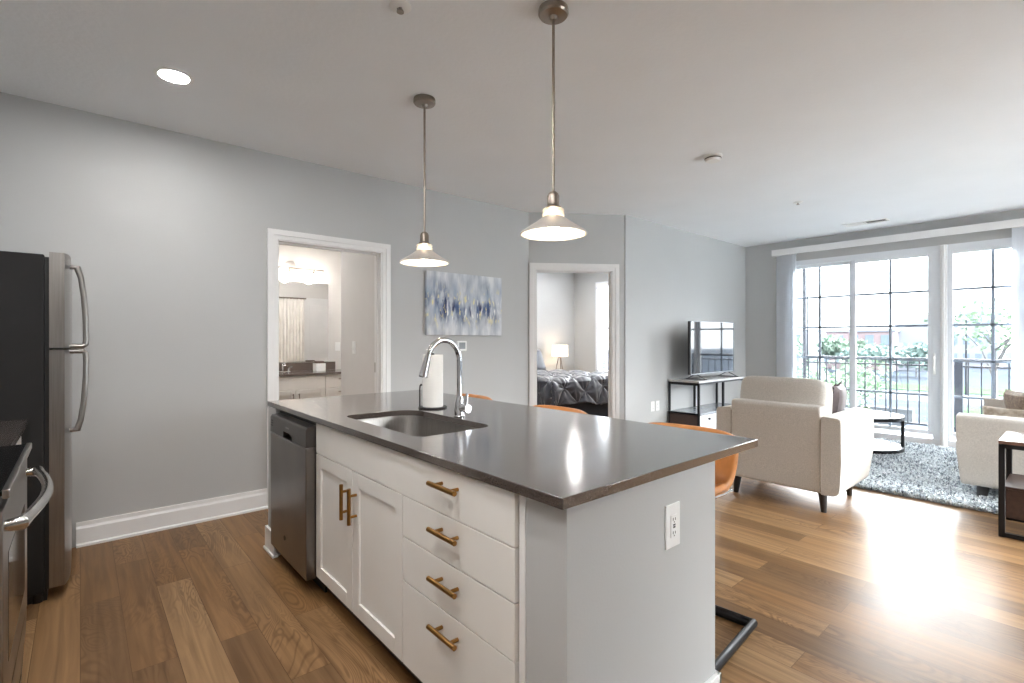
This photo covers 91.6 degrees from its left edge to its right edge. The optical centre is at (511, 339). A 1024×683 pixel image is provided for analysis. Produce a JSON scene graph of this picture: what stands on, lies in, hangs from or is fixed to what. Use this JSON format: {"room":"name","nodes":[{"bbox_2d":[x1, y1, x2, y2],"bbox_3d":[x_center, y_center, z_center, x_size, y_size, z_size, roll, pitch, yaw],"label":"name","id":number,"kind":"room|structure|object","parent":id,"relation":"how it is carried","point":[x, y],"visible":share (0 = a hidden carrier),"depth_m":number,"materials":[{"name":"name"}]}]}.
{"room":"open-plan kitchen","nodes":[
{"label":"open-plan kitchen","id":0,"kind":"room"},
{"bbox_2d":[0,92,528,547],"bbox_3d":[-1.606,-0.071,4.175,4.740,2.743,0.120,0,0,-41],"label":"wall","id":1,"kind":"structure","parent":0,"point":[166,230],"depth_m":3.50,"materials":[{"name":"paint"}]},
{"bbox_2d":[76,488,267,547],"bbox_3d":[-2.303,1.224,3.475,1.109,0.152,0.026,0,0,-41],"label":"baseboard","id":2,"kind":"structure","parent":1,"relation":"attached to","point":[96,531],"depth_m":3.41,"materials":[{"name":"white wood"}]},
{"bbox_2d":[267,228,390,492],"bbox_3d":[-1.535,0.221,4.225,1.034,2.158,0.148,0,0,-41],"label":"trim","id":3,"kind":"structure","parent":1,"relation":"attached to","point":[382,252],"depth_m":4.17,"materials":[{"name":"white wood"}]},
{"bbox_2d":[456,341,466,350],"bbox_3d":[-0.508,0.065,5.031,0.116,0.100,0.023,0,0,-41],"label":"thermostat","id":4,"kind":"object","parent":1,"relation":"attached to","point":[462,345],"visible":0.81,"depth_m":5.02,"materials":[{"name":"white plastic"}]},
{"bbox_2d":[425,270,501,335],"bbox_3d":[-0.473,-0.350,5.050,0.927,0.616,0.039,0,0,-41],"label":"painting","id":5,"kind":"object","parent":1,"relation":"attached to","point":[455,304],"visible":1,"depth_m":5.00,"materials":[{"name":"paint"}]},
{"bbox_2d":[341,252,374,395],"bbox_3d":[-1.465,-0.071,4.914,0.120,2.743,0.813,0,0,-41],"label":"wall","id":6,"kind":"structure","parent":0,"point":[357,270],"depth_m":4.88,"materials":[{"name":"paint"}]},
{"bbox_2d":[352,341,355,353],"bbox_3d":[-1.565,0.080,4.928,0.013,0.122,0.075,0,0,-41],"label":"light switch","id":7,"kind":"object","parent":6,"relation":"attached to","point":[353,342],"visible":1,"depth_m":4.92,"materials":[{"name":"white plastic"}]},
{"bbox_2d":[279,244,573,371],"bbox_3d":[-2.019,-0.071,7.684,8.710,2.743,0.120,0,0,-41],"label":"wall","id":8,"kind":"structure","parent":0,"point":[555,291],"depth_m":9.82,"materials":[{"name":"paint"}]},
{"bbox_2d":[279,261,323,282],"bbox_3d":[-2.970,-0.920,6.666,0.880,0.290,0.170,0,0,-41],"label":"vanity light","id":9,"kind":"object","parent":8,"relation":"attached to","point":[290,267],"visible":0.74,"depth_m":6.72,"materials":[{"name":"glass"}]},
{"bbox_2d":[284,268,293,280],"bbox_3d":[-2.968,-0.863,6.634,0.120,0.175,0.120,0,0,-41],"label":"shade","id":10,"kind":"object","parent":9,"relation":"attached to","point":[288,276],"depth_m":6.61,"materials":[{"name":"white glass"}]},
{"bbox_2d":[309,270,317,282],"bbox_3d":[-2.727,-0.863,6.844,0.120,0.175,0.120,0,0,-41],"label":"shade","id":11,"kind":"object","parent":9,"relation":"attached to","point":[313,278],"depth_m":6.81,"materials":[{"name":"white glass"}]},
{"bbox_2d":[279,280,327,362],"bbox_3d":[-3.165,-0.241,6.601,1.460,1.098,0.012,0,0,-41],"label":"bathroom mirror","id":12,"kind":"object","parent":8,"relation":"attached to","point":[303,306],"visible":0.44,"depth_m":6.85,"materials":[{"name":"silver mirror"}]},
{"bbox_2d":[279,361,334,370],"bbox_3d":[-3.208,0.371,6.559,1.780,0.112,0.020,0,0,-41],"label":"backsplash","id":13,"kind":"structure","parent":8,"relation":"attached to","point":[301,366],"depth_m":6.83,"materials":[{"name":"stone"}]},
{"bbox_2d":[335,342,339,350],"bbox_3d":[-2.508,0.100,7.172,0.075,0.122,0.013,0,0,-41],"label":"light switch","id":14,"kind":"object","parent":8,"relation":"attached to","point":[337,344],"visible":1,"depth_m":7.17,"materials":[{"name":"white plastic"}]},
{"bbox_2d":[268,406,714,682],"bbox_3d":[-0.406,0.858,2.419,0.784,0.884,2.492,0,0,-41],"label":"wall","id":15,"kind":"structure","parent":0,"point":[606,600],"depth_m":1.41,"materials":[{"name":"paint"}]},
{"bbox_2d":[263,525,720,682],"bbox_3d":[-0.406,1.229,2.419,0.834,0.142,2.542,0,0,-41],"label":"baseboard","id":16,"kind":"structure","parent":15,"relation":"attached to","point":[269,548],"depth_m":2.98,"materials":[{"name":"white wood"}]},
{"bbox_2d":[267,390,757,509],"bbox_3d":[-0.290,0.401,2.525,1.097,0.029,2.531,0,0,-41],"label":"countertop","id":17,"kind":"structure","parent":15,"relation":"on","point":[559,459],"depth_m":1.83,"materials":[{"name":"stone"}]},
{"bbox_2d":[358,415,476,436],"bbox_3d":[-0.466,0.512,2.371,0.416,0.196,0.798,0,0,-41],"label":"sink","id":18,"kind":"object","parent":17,"relation":"in","point":[418,426],"visible":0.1,"depth_m":2.66,"materials":[{"name":"metal"}]},
{"bbox_2d":[418,353,446,409],"bbox_3d":[-0.447,0.232,2.814,0.162,0.308,0.162,0,0,-41],"label":"paper towel holder","id":19,"kind":"object","parent":17,"relation":"on","point":[420,385],"visible":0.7,"depth_m":2.77,"materials":[{"name":"black metal"}]},
{"bbox_2d":[423,354,442,407],"bbox_3d":[-0.447,0.232,2.814,0.115,0.292,0.115,0,0,-41],"label":"paper towel roll","id":20,"kind":"object","parent":19,"relation":"on","point":[432,385],"visible":0.87,"depth_m":2.76,"materials":[{"name":"white paper"}]},
{"bbox_2d":[418,337,471,417],"bbox_3d":[-0.322,0.187,2.402,0.257,0.398,0.106,0,0,-41],"label":"kitchen faucet","id":21,"kind":"object","parent":17,"relation":"on","point":[460,407],"visible":1,"depth_m":2.44,"materials":[{"name":"silver metal"}]},
{"bbox_2d":[519,495,525,682],"bbox_3d":[0.029,0.808,1.362,0.006,0.784,0.024,0,0,-41],"label":"trim","id":22,"kind":"structure","parent":15,"relation":"attached to","point":[522,500],"depth_m":1.36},
{"bbox_2d":[665,501,679,549],"bbox_3d":[0.501,0.578,1.549,0.079,0.135,0.010,0,0,-41],"label":"wall outlet","id":23,"kind":"object","parent":15,"relation":"attached to","point":[672,511],"visible":1,"depth_m":1.54,"materials":[{"name":"white plastic"}]},
{"bbox_2d":[0,0,1023,246],"bbox_3d":[1.221,-1.503,3.882,9.030,0.120,10.270,0,0,-41],"label":"ceiling","id":24,"kind":"structure","parent":0,"point":[903,112],"depth_m":2.90,"materials":[{"name":"paint"}]},
{"bbox_2d":[153,67,193,84],"bbox_3d":[-1.851,-1.440,2.729,0.184,0.006,0.184,0,0,-41],"label":"recessed light","id":25,"kind":"object","parent":24,"relation":"in","point":[171,75],"visible":1,"depth_m":2.73,"materials":[{"name":"white plastic"}]},
{"bbox_2d":[389,0,411,14],"bbox_3d":[-0.483,-1.429,2.155,0.096,0.028,0.096,0,0,-41],"label":"sprinkler head","id":26,"kind":"object","parent":24,"relation":"attached to","point":[401,7],"visible":1,"depth_m":2.15},
{"bbox_2d":[400,94,448,266],"bbox_3d":[-0.525,-0.950,2.990,0.292,0.986,0.292,0,0,-41],"label":"pendant lamp","id":27,"kind":"object","parent":24,"relation":"hanging from","point":[423,256],"visible":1,"depth_m":2.98,"materials":[{"name":"silver metal"}]},
{"bbox_2d":[520,0,586,240],"bbox_3d":[0.181,-0.950,2.175,0.292,0.986,0.292,0,0,-41],"label":"pendant lamp","id":28,"kind":"object","parent":24,"relation":"hanging from","point":[553,226],"visible":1,"depth_m":2.17,"materials":[{"name":"silver metal"}]},
{"bbox_2d":[704,153,722,163],"bbox_3d":[1.580,-1.421,3.918,0.140,0.044,0.140,0,0,-41],"label":"smoke detector","id":29,"kind":"object","parent":24,"relation":"attached to","point":[710,158],"visible":1,"depth_m":3.88,"materials":[{"name":"white plastic"}]},
{"bbox_2d":[842,218,889,226],"bbox_3d":[4.353,-1.437,6.139,0.170,0.012,0.460,0,0,-41],"label":"ceiling vent","id":30,"kind":"object","parent":24,"relation":"in","point":[882,219],"visible":1,"depth_m":6.13,"materials":[{"name":"white plastic"}]},
{"bbox_2d":[21,477,1023,682],"bbox_3d":[1.221,1.360,3.882,9.030,0.120,10.270,0,0,-41],"label":"floor","id":31,"kind":"structure","parent":0,"point":[875,587],"depth_m":2.45,"materials":[{"name":"wood"}]},
{"bbox_2d":[0,443,53,682],"bbox_3d":[-1.762,0.743,1.373,0.734,1.045,0.766,0,0,-41],"label":"range","id":32,"kind":"object","parent":31,"relation":"on","point":[15,517],"visible":1,"depth_m":1.48,"materials":[{"name":"silver metal"}]},
{"bbox_2d":[0,444,25,496],"bbox_3d":[-1.794,0.393,1.345,0.650,0.014,0.766,0,0,-41],"label":"cooktop","id":33,"kind":"object","parent":32,"relation":"in","point":[12,457],"depth_m":1.53,"materials":[{"name":"black glass"}]},
{"bbox_2d":[0,251,88,604],"bbox_3d":[-2.752,0.426,2.570,0.865,1.748,0.746,0,0,-41],"label":"refrigerator","id":34,"kind":"object","parent":31,"relation":"on","point":[37,348],"visible":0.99,"depth_m":2.46,"materials":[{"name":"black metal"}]},
{"bbox_2d":[270,411,326,592],"bbox_3d":[-1.009,0.864,2.921,0.600,0.872,0.612,0,0,-41],"label":"dishwasher","id":35,"kind":"object","parent":31,"relation":"on","point":[293,438],"visible":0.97,"depth_m":2.63,"materials":[{"name":"silver metal"}]},
{"bbox_2d":[280,411,316,453],"bbox_3d":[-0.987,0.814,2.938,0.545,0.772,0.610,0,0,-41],"label":"control panel","id":36,"kind":"object","parent":35,"relation":"in","point":[288,415],"depth_m":2.60,"materials":[{"name":"plastic"}]},
{"bbox_2d":[279,374,340,399],"bbox_3d":[-2.844,0.880,6.491,2.200,0.840,0.599,0,0,-41],"label":"bathroom vanity","id":37,"kind":"object","parent":31,"relation":"on","point":[309,386],"visible":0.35,"depth_m":6.37,"materials":[{"name":"white wood"}]},
{"bbox_2d":[279,369,340,376],"bbox_3d":[-2.860,0.443,6.494,2.220,0.030,0.573,0,0,-41],"label":"countertop","id":38,"kind":"structure","parent":37,"relation":"on","point":[332,371],"depth_m":6.46,"materials":[{"name":"stone"}]},
{"bbox_2d":[279,363,292,371],"bbox_3d":[-2.978,0.365,6.492,0.246,0.126,0.147,0,0,-41],"label":"faucet","id":39,"kind":"object","parent":38,"relation":"on","point":[282,364],"visible":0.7,"depth_m":6.51,"materials":[{"name":"silver metal"}]},
{"bbox_2d":[313,361,325,370],"bbox_3d":[-2.634,0.361,6.814,0.130,0.133,0.130,0,0,-41],"label":"holder","id":40,"kind":"object","parent":38,"relation":"on","point":[317,365],"visible":1,"depth_m":6.77,"materials":[{"name":"white plastic"}]},
{"bbox_2d":[316,423,518,682],"bbox_3d":[-0.272,0.858,2.133,0.667,0.884,1.526,0,0,-41],"label":"base cabinet","id":41,"kind":"object","parent":31,"relation":"on","point":[424,555],"visible":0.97,"depth_m":1.74,"materials":[{"name":"white wood"}]},
{"bbox_2d":[462,394,491,399],"bbox_3d":[-0.444,0.861,3.611,0.542,0.887,0.610,0,0,-39],"label":"bar stool","id":42,"kind":"object","parent":31,"relation":"on","point":[470,395],"visible":0.12,"depth_m":3.72,"materials":[{"name":"orange leather"}]},
{"bbox_2d":[534,405,586,413],"bbox_3d":[0.136,0.861,2.942,0.542,0.887,0.610,0,0,-41],"label":"bar stool","id":43,"kind":"object","parent":31,"relation":"on","point":[542,406],"visible":0.07,"depth_m":3.08,"materials":[{"name":"orange leather"}]},
{"bbox_2d":[556,402,607,416],"bbox_3d":[0.482,0.775,8.402,1.630,1.050,2.010,0,0,-41],"label":"bed","id":44,"kind":"object","parent":31,"relation":"on","point":[589,408],"visible":0.02,"depth_m":7.72,"materials":[{"name":"fabric"}]},
{"bbox_2d":[537,350,545,370],"bbox_3d":[0.341,0.400,9.107,0.660,0.420,0.287,0,0,-41],"label":"bed pillow","id":45,"kind":"object","parent":44,"relation":"on","point":[540,361],"visible":0.2,"depth_m":9.14,"materials":[{"name":"white fabric"}]},
{"bbox_2d":[537,369,607,405],"bbox_3d":[0.735,0.772,8.108,1.859,0.466,1.582,0,0,-41],"label":"comforter","id":46,"kind":"object","parent":44,"relation":"on","point":[555,387],"visible":0.59,"depth_m":7.38,"materials":[{"name":"grey fabric"}]},
{"bbox_2d":[650,422,757,670],"bbox_3d":[0.700,0.861,2.261,0.610,0.887,0.542,0,0,44],"label":"bar stool","id":47,"kind":"object","parent":31,"relation":"on","point":[725,468],"visible":0.2,"depth_m":2.22,"materials":[{"name":"orange leather"}]},
{"bbox_2d":[668,375,745,428],"bbox_3d":[2.595,0.902,6.554,1.255,0.795,0.440,0,0,-41],"label":"media console","id":48,"kind":"object","parent":31,"relation":"on","point":[699,415],"visible":0.48,"depth_m":6.25,"materials":[{"name":"white wood"}]},
{"bbox_2d":[671,403,731,415],"bbox_3d":[2.588,0.910,6.562,1.255,0.020,0.410,0,0,-41],"label":"shelf","id":49,"kind":"object","parent":48,"relation":"attached to","point":[707,409],"depth_m":6.32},
{"bbox_2d":[686,321,738,379],"bbox_3d":[2.630,0.136,6.532,1.144,0.734,0.290,0,0,-41],"label":"television","id":50,"kind":"object","parent":48,"relation":"on","point":[710,344],"visible":1,"depth_m":6.47,"materials":[{"name":"black plastic"}]},
{"bbox_2d":[716,376,873,512],"bbox_3d":[2.384,0.803,4.222,0.851,0.997,0.938,0,0,-41],"label":"armchair","id":51,"kind":"object","parent":31,"relation":"on","point":[803,445],"visible":0.92,"depth_m":3.88,"materials":[{"name":"beige fabric"}]},
{"bbox_2d":[740,376,832,414],"bbox_3d":[2.224,0.585,4.083,0.324,0.560,0.656,0,0,-41],"label":"cushion","id":52,"kind":"object","parent":51,"relation":"on","point":[786,390],"depth_m":3.95,"materials":[{"name":"beige fabric"}]},
{"bbox_2d":[832,380,846,413],"bbox_3d":[2.755,0.585,4.271,0.178,0.449,0.459,0,0,40],"label":"throw pillow","id":53,"kind":"object","parent":51,"relation":"on","point":[839,391],"visible":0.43,"depth_m":4.11,"materials":[{"name":"fabric"}]},
{"bbox_2d":[852,437,997,513],"bbox_3d":[4.233,1.274,4.929,2.673,0.049,2.895,0,0,-41],"label":"shag rug","id":54,"kind":"object","parent":31,"relation":"on","point":[925,472],"visible":0.31,"depth_m":4.52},
{"bbox_2d":[845,408,904,453],"bbox_3d":[4.089,1.065,5.917,0.900,0.388,0.900,0,0,-41],"label":"coffee table","id":55,"kind":"object","parent":54,"relation":"on","point":[880,446],"visible":0.31,"depth_m":5.66,"materials":[{"name":"stone"}]},
{"bbox_2d":[873,439,902,449],"bbox_3d":[4.089,1.234,5.917,0.870,0.022,0.870,0,0,-41],"label":"shelf","id":56,"kind":"object","parent":55,"relation":"attached to","point":[879,444],"depth_m":5.75,"materials":[{"name":"stone"}]},
{"bbox_2d":[956,398,1023,498],"bbox_3d":[4.582,0.804,4.309,1.798,0.998,0.891,0,0,-41],"label":"loveseat","id":57,"kind":"object","parent":54,"relation":"on","point":[977,435],"visible":0.8,"depth_m":3.95,"materials":[{"name":"beige fabric"}]},
{"bbox_2d":[982,405,1023,417],"bbox_3d":[4.107,0.692,4.087,0.185,0.254,0.400,0,0,-32],"label":"throw pillow","id":58,"kind":"object","parent":57,"relation":"on","point":[987,410],"visible":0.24,"depth_m":4.11,"materials":[{"name":"beige fabric"}]},
{"bbox_2d":[1003,389,1023,409],"bbox_3d":[4.679,0.645,4.556,0.187,0.349,0.400,0,0,20],"label":"throw pillow","id":59,"kind":"object","parent":57,"relation":"on","point":[1012,399],"visible":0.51,"depth_m":4.57,"materials":[{"name":"beige fabric"}]},
{"bbox_2d":[998,431,1023,540],"bbox_3d":[3.574,0.983,3.258,0.500,0.634,0.525,0,0,-41],"label":"side table","id":60,"kind":"object","parent":31,"relation":"on","point":[1010,485],"visible":1,"depth_m":3.28,"materials":[{"name":"brown wood"}]},
{"bbox_2d":[1005,473,1023,491],"bbox_3d":[3.577,0.974,3.261,0.483,0.017,0.485,0,0,-41],"label":"shelf","id":61,"kind":"object","parent":60,"relation":"attached to","point":[1014,482],"depth_m":3.34,"materials":[{"name":"brown wood"}]},
{"bbox_3d":[-2.330,0.858,1.912,0.661,0.884,0.782,0,0,-41],"label":"base cabinet","id":62,"kind":"object","parent":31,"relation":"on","visible":0},
{"bbox_2d":[0,419,27,445],"bbox_3d":[-2.338,0.401,1.907,0.653,0.029,0.791,0,0,-41],"label":"countertop","id":63,"kind":"structure","parent":62,"relation":"on","point":[11,431],"depth_m":2.11,"materials":[{"name":"stone"}]},
{"bbox_3d":[0.983,0.992,9.870,0.510,0.615,0.466,0,0,-41],"label":"nightstand","id":64,"kind":"object","parent":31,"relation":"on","visible":0},
{"bbox_2d":[552,345,567,368],"bbox_3d":[0.949,0.395,9.871,0.320,0.569,0.320,0,0,-41],"label":"table lamp","id":65,"kind":"object","parent":64,"relation":"on","point":[559,351],"visible":0.96,"depth_m":9.75,"materials":[{"name":"fabric"}]},
{"bbox_2d":[529,212,623,419],"bbox_3d":[0.750,-0.071,5.773,1.147,2.743,0.120,0,0,-6],"label":"wall","id":66,"kind":"structure","parent":0,"point":[603,243],"depth_m":5.74,"materials":[{"name":"paint"}]},
{"bbox_2d":[529,263,618,418],"bbox_3d":[0.710,0.216,5.760,1.046,2.168,0.148,0,0,-6],"label":"trim","id":67,"kind":"structure","parent":66,"relation":"attached to","point":[612,270],"depth_m":5.74,"materials":[{"name":"white wood"}]},
{"bbox_2d":[624,215,745,422],"bbox_3d":[2.442,-0.071,6.823,3.094,2.743,0.120,0,0,-41],"label":"wall","id":68,"kind":"structure","parent":0,"point":[673,277],"depth_m":6.37,"materials":[{"name":"paint"}]},
{"bbox_2d":[651,401,654,411],"bbox_3d":[1.730,0.822,6.120,0.075,0.122,0.009,0,0,-41],"label":"wall outlet","id":69,"kind":"object","parent":68,"relation":"attached to","point":[652,402],"visible":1,"depth_m":6.12,"materials":[{"name":"white plastic"}]},
{"bbox_2d":[574,209,1023,376],"bbox_3d":[4.556,-0.071,6.837,0.120,2.743,9.970,0,0,-41],"label":"wall","id":70,"kind":"structure","parent":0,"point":[760,263],"depth_m":7.55,"materials":[{"name":"paint"}]},
{"bbox_2d":[595,281,607,372],"bbox_3d":[2.381,-0.235,9.332,0.140,1.830,1.990,0,0,-41],"label":"window","id":71,"kind":"structure","parent":70,"relation":"attached to","point":[598,326],"depth_m":10.03,"materials":[{"name":"plastic"}]},
{"bbox_2d":[596,282,607,368],"bbox_3d":[2.314,-0.268,9.275,0.048,1.705,1.910,0,0,-41],"label":"horizontal blind","id":72,"kind":"object","parent":70,"relation":"attached to","point":[606,283],"visible":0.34,"depth_m":9.88,"materials":[{"name":"white plastic"}]},
{"bbox_2d":[776,254,795,377],"bbox_3d":[4.007,-0.005,7.287,0.050,2.530,0.282,0,0,-41],"label":"vertical blind","id":73,"kind":"object","parent":70,"relation":"attached to","point":[785,264],"visible":0.7,"depth_m":7.26,"materials":[{"name":"white fabric"}]},
{"bbox_2d":[796,245,939,445],"bbox_3d":[4.621,0.077,6.715,0.170,2.445,1.770,0,0,-41],"label":"sliding glass door","id":74,"kind":"structure","parent":70,"relation":"attached to","point":[932,252],"depth_m":6.40,"materials":[{"name":"plastic"}]},
{"bbox_2d":[796,267,848,389],"bbox_3d":[4.371,0.043,7.074,0.016,2.135,0.730,0,0,-41],"label":"grille","id":75,"kind":"object","parent":74,"relation":"attached to","point":[797,268],"depth_m":7.06,"materials":[{"name":"black metal"}]},
{"bbox_2d":[856,260,927,425],"bbox_3d":[4.877,0.043,6.421,0.016,2.135,0.754,0,0,-41],"label":"grille","id":76,"kind":"object","parent":74,"relation":"attached to","point":[890,292],"depth_m":6.42,"materials":[{"name":"black metal"}]},
{"bbox_2d":[772,218,1023,256],"bbox_3d":[4.857,-1.273,6.298,0.130,0.090,2.960,0,0,-41],"label":"blind valance","id":77,"kind":"object","parent":70,"relation":"attached to","point":[1013,223],"visible":1,"depth_m":6.16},
{"bbox_2d":[940,237,1011,447],"bbox_3d":[5.499,0.077,5.714,0.155,2.445,0.893,0,0,-41],"label":"window","id":78,"kind":"structure","parent":70,"relation":"attached to","point":[1004,243],"depth_m":5.96,"materials":[{"name":"plastic"}]},
{"bbox_2d":[953,250,1011,399],"bbox_3d":[5.502,0.043,5.699,0.016,2.135,0.690,0,0,-41],"label":"grille","id":79,"kind":"object","parent":78,"relation":"attached to","point":[992,287],"depth_m":5.70,"materials":[{"name":"black metal"}]},
{"bbox_2d":[1012,226,1023,392],"bbox_3d":[5.635,-0.005,5.408,0.050,2.530,0.297,0,0,-41],"label":"vertical blind","id":80,"kind":"object","parent":70,"relation":"attached to","point":[1017,232],"visible":0.69,"depth_m":5.47,"materials":[{"name":"white fabric"}]},
{"bbox_2d":[874,428,955,439],"bbox_3d":[5.938,1.450,6.532,1.570,0.200,4.500,0,0,-41],"label":"floor","id":81,"kind":"structure","parent":0,"point":[875,429],"depth_m":7.16,"materials":[{"name":"concrete"}]},
{"bbox_2d":[802,269,806,377],"bbox_3d":[5.023,-0.050,8.558,0.050,2.800,0.050,0,0,-41],"label":"post","id":82,"kind":"object","parent":81,"relation":"on","point":[804,271],"visible":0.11,"depth_m":8.55,"materials":[{"name":"paint"}]},
{"bbox_2d":[806,355,1011,431],"bbox_3d":[6.458,0.810,6.901,0.090,1.080,4.325,0,0,-41],"label":"balcony railing","id":83,"kind":"object","parent":81,"relation":"on","point":[959,367],"visible":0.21,"depth_m":7.38,"materials":[{"name":"metal"}]},
{"label":"outside","id":84,"kind":"structure","parent":0,"visible":0},
{"bbox_2d":[602,350,1011,426],"bbox_3d":[61.479,4.950,66.485,340.000,0.500,260.000,0,0,-41],"label":"ground","id":85,"kind":"structure","parent":84,"point":[974,373],"depth_m":57.12,"materials":[{"name":"green plant"}]},
{"bbox_2d":[796,335,801,359],"bbox_3d":[38.088,1.923,69.015,6.968,5.567,5.781,0,0,-41],"label":"tree","id":86,"kind":"object","parent":85,"relation":"on","point":[798,343],"visible":0.08,"depth_m":67.04,"materials":[{"name":"green plant"}]},
{"bbox_2d":[796,292,807,377],"bbox_3d":[30.246,-0.135,52.140,0.240,9.670,1.386,0,0,-41],"label":"street lamp","id":87,"kind":"object","parent":85,"relation":"on","point":[796,292],"visible":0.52,"depth_m":51.63,"materials":[{"name":"metal"}]},
{"bbox_2d":[796,332,825,371],"bbox_3d":[41.129,1.825,79.287,10.500,5.750,12.500,0,0,-41],"label":"building","id":88,"kind":"structure","parent":85,"relation":"on","point":[813,337],"depth_m":74.64,"materials":[{"name":"white"}]},
{"bbox_2d":[815,334,868,369],"bbox_3d":[46.988,1.952,71.099,6.599,5.508,6.307,0,0,-41],"label":"tree","id":89,"kind":"object","parent":85,"relation":"on","point":[832,344],"visible":0.68,"depth_m":70.65,"materials":[{"name":"green plant"}]},
{"bbox_2d":[796,355,899,407],"bbox_3d":[11.113,2.601,17.516,3.891,4.209,3.854,0,0,-41],"label":"tree","id":90,"kind":"object","parent":85,"relation":"on","point":[860,380],"visible":0.33,"depth_m":16.90,"materials":[{"name":"green plant"}]},
{"bbox_2d":[796,313,927,370],"bbox_3d":[58.409,0.400,82.248,12.500,8.600,18.650,0,0,-41],"label":"building","id":91,"kind":"structure","parent":85,"relation":"on","point":[900,335],"depth_m":75.91,"materials":[{"name":"red brick"}]},
{"bbox_2d":[835,343,899,368],"bbox_3d":[43.502,2.514,60.755,5.675,4.380,6.541,0,0,-14],"label":"tree","id":92,"kind":"object","parent":85,"relation":"on","point":[876,351],"visible":0.45,"depth_m":59.25,"materials":[{"name":"green plant"}]},
{"bbox_2d":[846,403,914,425],"bbox_3d":[18.459,4.200,29.550,0.600,1.000,8.500,0,0,-41],"label":"wall","id":93,"kind":"structure","parent":85,"relation":"on","point":[903,411],"depth_m":26.72,"materials":[{"name":"concrete"}]},
{"bbox_2d":[888,341,927,376],"bbox_3d":[50.443,2.463,62.406,6.627,4.484,6.405,0,0,-41],"label":"tree","id":94,"kind":"object","parent":85,"relation":"on","point":[919,351],"visible":0.62,"depth_m":61.25,"materials":[{"name":"green plant"}]},
{"bbox_2d":[809,378,1011,395],"bbox_3d":[37.697,4.675,51.176,8.000,0.050,20.000,0,0,-41],"label":"lawn","id":95,"kind":"structure","parent":85,"relation":"on","point":[901,386],"depth_m":47.28,"materials":[{"name":"green plant"}]},
{"bbox_2d":[905,425,953,431],"bbox_3d":[16.499,4.150,19.518,2.500,1.100,2.100,0,0,-41],"label":"wall","id":96,"kind":"structure","parent":85,"relation":"on","point":[910,426],"depth_m":20.62,"materials":[{"name":"white paint"}]},
{"bbox_2d":[953,334,956,357],"bbox_3d":[31.119,2.048,35.854,1.792,5.316,1.450,0,0,-41],"label":"tree","id":97,"kind":"object","parent":85,"relation":"on","point":[954,336],"visible":0.02,"depth_m":35.20,"materials":[{"name":"green plant"}]},
{"bbox_2d":[953,316,967,394],"bbox_3d":[38.267,1.315,42.881,0.240,6.770,1.386,0,0,-41],"label":"street lamp","id":98,"kind":"object","parent":85,"relation":"on","point":[966,385],"visible":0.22,"depth_m":42.36,"materials":[{"name":"metal"}]},
{"bbox_2d":[953,407,982,425],"bbox_3d":[26.803,4.675,24.805,19.000,0.050,8.400,0,0,-41],"label":"lawn","id":99,"kind":"structure","parent":85,"relation":"on","point":[971,410],"depth_m":32.18,"materials":[{"name":"green plant"}]},
{"bbox_2d":[924,299,1011,397],"bbox_3d":[29.496,0.940,30.460,6.228,7.438,6.134,0,0,17],"label":"tree","id":100,"kind":"object","parent":99,"relation":"on","point":[1005,344],"visible":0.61,"depth_m":30.25,"materials":[{"name":"green plant"}]},
{"bbox_2d":[953,296,1007,366],"bbox_3d":[81.006,-1.200,86.708,12.500,11.800,6.500,0,0,-41],"label":"building","id":101,"kind":"structure","parent":85,"relation":"on","point":[959,348],"depth_m":82.76,"materials":[{"name":"white"}]},
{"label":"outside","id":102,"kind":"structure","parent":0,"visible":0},
{"bbox_2d":[848,390,1002,405],"bbox_3d":[29.483,4.690,45.384,8.000,0.020,90.000,0,0,-41],"label":"street","id":103,"kind":"structure","parent":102,"point":[974,402],"depth_m":39.55,"materials":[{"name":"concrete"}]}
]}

